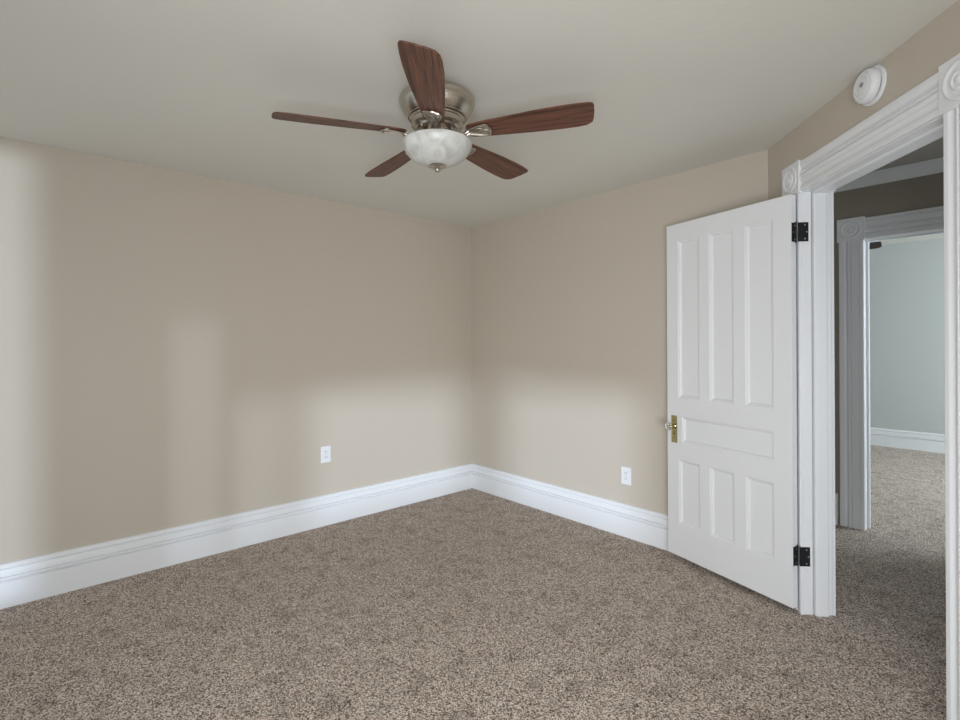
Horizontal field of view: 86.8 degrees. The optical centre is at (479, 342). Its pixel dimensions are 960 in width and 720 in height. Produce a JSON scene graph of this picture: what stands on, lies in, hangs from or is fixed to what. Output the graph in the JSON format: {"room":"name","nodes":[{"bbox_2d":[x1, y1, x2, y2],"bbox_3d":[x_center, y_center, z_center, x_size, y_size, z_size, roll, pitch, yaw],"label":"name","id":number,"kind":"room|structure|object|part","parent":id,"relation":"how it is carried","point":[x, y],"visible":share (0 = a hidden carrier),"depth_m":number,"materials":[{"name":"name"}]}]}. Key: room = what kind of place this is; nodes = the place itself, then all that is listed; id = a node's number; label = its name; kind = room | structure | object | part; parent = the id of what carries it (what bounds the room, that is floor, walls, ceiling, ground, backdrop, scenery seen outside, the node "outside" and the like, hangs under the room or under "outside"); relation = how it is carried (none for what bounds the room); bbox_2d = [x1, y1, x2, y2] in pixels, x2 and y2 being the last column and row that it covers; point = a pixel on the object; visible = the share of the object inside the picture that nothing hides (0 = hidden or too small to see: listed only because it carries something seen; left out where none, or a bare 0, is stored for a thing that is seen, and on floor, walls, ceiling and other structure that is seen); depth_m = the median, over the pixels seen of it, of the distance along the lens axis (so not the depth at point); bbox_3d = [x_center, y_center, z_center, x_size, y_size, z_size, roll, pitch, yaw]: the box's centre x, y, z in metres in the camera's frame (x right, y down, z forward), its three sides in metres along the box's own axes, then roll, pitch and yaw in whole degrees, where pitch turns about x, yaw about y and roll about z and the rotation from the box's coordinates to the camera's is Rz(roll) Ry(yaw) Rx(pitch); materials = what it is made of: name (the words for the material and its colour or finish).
{"room":"empty bedroom","nodes":[
{"label":"empty bedroom","id":0,"kind":"room"},
{"bbox_2d":[0,137,471,563],"bbox_3d":[-1.722,0.017,3.388,4.540,2.700,0.120,0,0,-42],"label":"wall","id":1,"kind":"structure","parent":0,"point":[177,348],"depth_m":3.26,"materials":[{"name":"beige paint"}]},
{"bbox_2d":[0,463,471,608],"bbox_3d":[-1.668,1.253,3.334,4.300,0.227,0.025,0,0,-42],"label":"baseboard","id":2,"kind":"structure","parent":1,"relation":"attached to","point":[26,580],"depth_m":3.23,"materials":[{"name":"white paint"}]},
{"bbox_2d":[321,445,330,462],"bbox_3d":[-1.155,0.836,3.805,0.078,0.122,0.008,0,0,-42],"label":"electrical outlet","id":3,"kind":"object","parent":1,"relation":"attached to","point":[325,450],"visible":1,"depth_m":3.80,"materials":[{"name":"white plastic"}]},
{"bbox_2d":[0,445,945,719],"bbox_3d":[2.040,1.387,2.975,9.650,0.080,5.800,0,0,-42],"label":"floor","id":4,"kind":"structure","parent":0,"point":[469,604],"depth_m":2.38,"materials":[{"name":"carpet"}]},
{"bbox_2d":[0,0,957,227],"bbox_3d":[-0.250,-1.211,1.733,4.300,0.260,4.320,0,0,-42],"label":"ceiling","id":5,"kind":"structure","parent":0,"point":[196,87],"depth_m":2.08,"materials":[{"name":"paint"}]},
{"bbox_2d":[271,40,593,179],"bbox_3d":[-0.187,-0.910,2.236,1.284,0.343,1.269,0,0,-42],"label":"ceiling fan","id":6,"kind":"object","parent":5,"relation":"hanging from","point":[437,110],"visible":1,"depth_m":2.08,"materials":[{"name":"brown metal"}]},
{"bbox_3d":[-0.569,-0.897,2.076,0.532,0.006,0.142,0,13,-18],"label":"fan blade","id":7,"kind":"part","parent":6,"relation":"part of","materials":[{"name":"brown wood"}]},
{"bbox_3d":[-0.421,-0.898,2.527,0.142,0.006,0.532,-16,9,-35],"label":"fan blade","id":8,"kind":"part","parent":6,"relation":"part of","materials":[{"name":"brown wood"}]},
{"bbox_3d":[-0.186,-0.899,1.796,0.142,0.006,0.532,12,0,0],"label":"fan blade","id":9,"kind":"part","parent":6,"relation":"part of","materials":[{"name":"brown wood"}]},
{"bbox_3d":[-0.186,-0.897,2.091,0.052,0.053,0.085,12,0,0],"label":"bracket arm","id":10,"kind":"part","parent":6,"relation":"part of","materials":[{"name":"silver metal"}]},
{"bbox_3d":[-0.184,-0.817,2.200,0.301,0.104,0.301,0,0,-42],"label":"lamp shade","id":11,"kind":"part","parent":6,"relation":"part of","materials":[{"name":"white glass"}]},
{"bbox_3d":[-0.082,-0.897,2.165,0.085,0.053,0.052,0,-12,18],"label":"bracket arm","id":12,"kind":"part","parent":6,"relation":"part of","materials":[{"name":"silver metal"}]},
{"bbox_3d":[0.054,-0.901,2.526,0.142,0.006,0.532,-16,-9,35],"label":"fan blade","id":13,"kind":"part","parent":6,"relation":"part of","materials":[{"name":"brown wood"}]},
{"bbox_3d":[0.199,-0.901,2.073,0.532,0.006,0.142,0,-12,18],"label":"fan blade","id":14,"kind":"part","parent":6,"relation":"part of","materials":[{"name":"brown wood"}]},
{"bbox_2d":[471,150,767,514],"bbox_3d":[0.837,0.003,3.841,0.120,2.700,2.615,0,0,-42],"label":"wall","id":15,"kind":"structure","parent":0,"point":[569,299],"depth_m":3.79,"materials":[{"name":"beige paint"}]},
{"bbox_2d":[472,463,667,550],"bbox_3d":[0.772,1.240,3.811,0.025,0.227,2.565,0,0,-42],"label":"baseboard","id":16,"kind":"structure","parent":15,"relation":"attached to","point":[646,526],"depth_m":3.83,"materials":[{"name":"white paint"}]},
{"bbox_2d":[621,466,630,484],"bbox_3d":[1.020,0.928,3.545,0.008,0.122,0.078,0,0,-42],"label":"electrical outlet","id":17,"kind":"object","parent":15,"relation":"attached to","point":[625,471],"visible":1,"depth_m":3.54,"materials":[{"name":"white plastic"}]},
{"bbox_2d":[768,0,959,199],"bbox_3d":[1.594,-0.001,1.587,0.138,2.700,2.550,0,0,5],"label":"wall","id":18,"kind":"structure","parent":0,"point":[919,57],"depth_m":1.97,"materials":[{"name":"beige paint"}]},
{"bbox_2d":[664,194,809,607],"bbox_3d":[1.378,0.291,2.849,0.117,2.058,0.833,0,0,-29],"label":"door","id":19,"kind":"structure","parent":18,"relation":"in","point":[731,427],"depth_m":2.79,"materials":[{"name":"white paint"}]},
{"bbox_3d":[1.166,0.519,3.147,0.038,0.051,0.051,0,0,-27],"label":"knob","id":20,"kind":"part","parent":19,"relation":"part of","materials":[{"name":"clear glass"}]},
{"bbox_3d":[1.214,0.537,3.171,0.004,0.168,0.044,0,0,-27],"label":"lock plate","id":21,"kind":"part","parent":19,"relation":"part of","materials":[{"name":"gold metal"}]},
{"bbox_2d":[853,65,886,106],"bbox_3d":[1.527,-1.012,2.002,0.052,0.148,0.148,0,0,5],"label":"smoke detector","id":22,"kind":"object","parent":18,"relation":"attached to","point":[870,85],"visible":1,"depth_m":1.97,"materials":[{"name":"white plastic"}]},
{"bbox_2d":[782,53,959,719],"bbox_3d":[1.636,0.221,2.083,0.197,2.257,1.169,0,0,5],"label":"door frame","id":23,"kind":"structure","parent":18,"relation":"attached to","point":[928,112],"depth_m":2.33,"materials":[{"name":"white paint"}]},
{"bbox_3d":[1.601,0.300,2.592,0.016,2.098,0.145,0,0,5],"label":"casing","id":24,"kind":"part","parent":23,"relation":"part of","materials":[{"name":"white paint"}]},
{"bbox_3d":[1.754,0.299,2.579,0.016,2.098,0.145,0,0,5],"label":"casing","id":25,"kind":"part","parent":23,"relation":"part of","materials":[{"name":"white paint"}]},
{"bbox_3d":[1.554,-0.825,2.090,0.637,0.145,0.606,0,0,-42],"label":"head casing","id":26,"kind":"part","parent":23,"relation":"part of","materials":[{"name":"white paint"}]},
{"bbox_3d":[1.707,-0.826,2.077,0.016,0.145,0.863,0,0,5],"label":"head casing","id":27,"kind":"part","parent":23,"relation":"part of","materials":[{"name":"white paint"}]},
{"bbox_3d":[1.518,0.301,1.587,0.016,2.098,0.145,0,0,5],"label":"casing","id":28,"kind":"part","parent":23,"relation":"part of","materials":[{"name":"white paint"}]},
{"bbox_2d":[834,172,943,523],"bbox_3d":[2.929,-0.008,3.541,0.120,2.700,5.250,0,0,-42],"label":"wall","id":29,"kind":"structure","parent":0,"point":[922,192],"depth_m":3.62,"materials":[{"name":"beige paint"}]},
{"bbox_2d":[835,493,837,524],"bbox_3d":[2.881,1.229,3.492,0.025,0.227,5.250,0,0,-42],"label":"baseboard","id":30,"kind":"structure","parent":29,"relation":"attached to","point":[836,494],"depth_m":3.75,"materials":[{"name":"white paint"}]},
{"bbox_2d":[834,157,943,192],"bbox_3d":[2.853,-1.157,3.478,0.068,0.080,5.250,0,0,-42],"label":"crown molding","id":31,"kind":"structure","parent":29,"relation":"attached to","point":[933,166],"depth_m":3.47,"materials":[{"name":"white paint"}]},
{"bbox_2d":[837,206,943,530],"bbox_3d":[3.092,0.218,3.359,0.195,2.247,1.176,0,0,-42],"label":"door frame","id":32,"kind":"structure","parent":29,"relation":"attached to","point":[854,235],"depth_m":3.67,"materials":[{"name":"white paint"}]},
{"bbox_3d":[2.703,0.302,3.689,0.022,2.083,0.150,0,0,-42],"label":"casing","id":33,"kind":"part","parent":32,"relation":"part of","materials":[{"name":"white paint"}]},
{"bbox_3d":[3.033,-0.820,3.312,0.022,0.150,0.860,0,0,-42],"label":"head casing","id":34,"kind":"part","parent":32,"relation":"part of","materials":[{"name":"white paint"}]},
{"bbox_2d":[869,238,944,433],"bbox_3d":[5.704,-0.022,6.033,0.100,2.700,5.470,0,0,-42],"label":"wall","id":35,"kind":"structure","parent":0,"point":[907,350],"depth_m":6.35,"materials":[{"name":"grey paint"}]},
{"bbox_2d":[870,427,944,453],"bbox_3d":[5.670,1.214,5.984,0.025,0.227,5.250,0,0,-42],"label":"baseboard","id":36,"kind":"structure","parent":35,"relation":"attached to","point":[911,440],"depth_m":6.33,"materials":[{"name":"white paint"}]},
{"bbox_2d":[872,137,942,171],"bbox_3d":[1.716,-1.271,2.463,3.114,0.160,5.250,0,0,-42],"label":"ceiling","id":37,"kind":"structure","parent":0,"point":[933,150],"depth_m":3.25,"materials":[{"name":"grey paint"}]},
{"bbox_2d":[880,234,943,244],"bbox_3d":[4.316,-1.308,4.786,3.620,0.115,5.250,0,0,-42],"label":"ceiling","id":38,"kind":"structure","parent":0,"point":[937,236],"depth_m":6.17,"materials":[{"name":"paint"}]},
{"bbox_2d":[869,241,881,248],"bbox_3d":[3.757,-1.052,5.723,1.313,0.390,1.260,0,0,-42],"label":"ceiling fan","id":39,"kind":"object","parent":38,"relation":"hanging from","point":[873,245],"visible":0.02,"depth_m":5.30,"materials":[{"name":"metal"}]}
]}

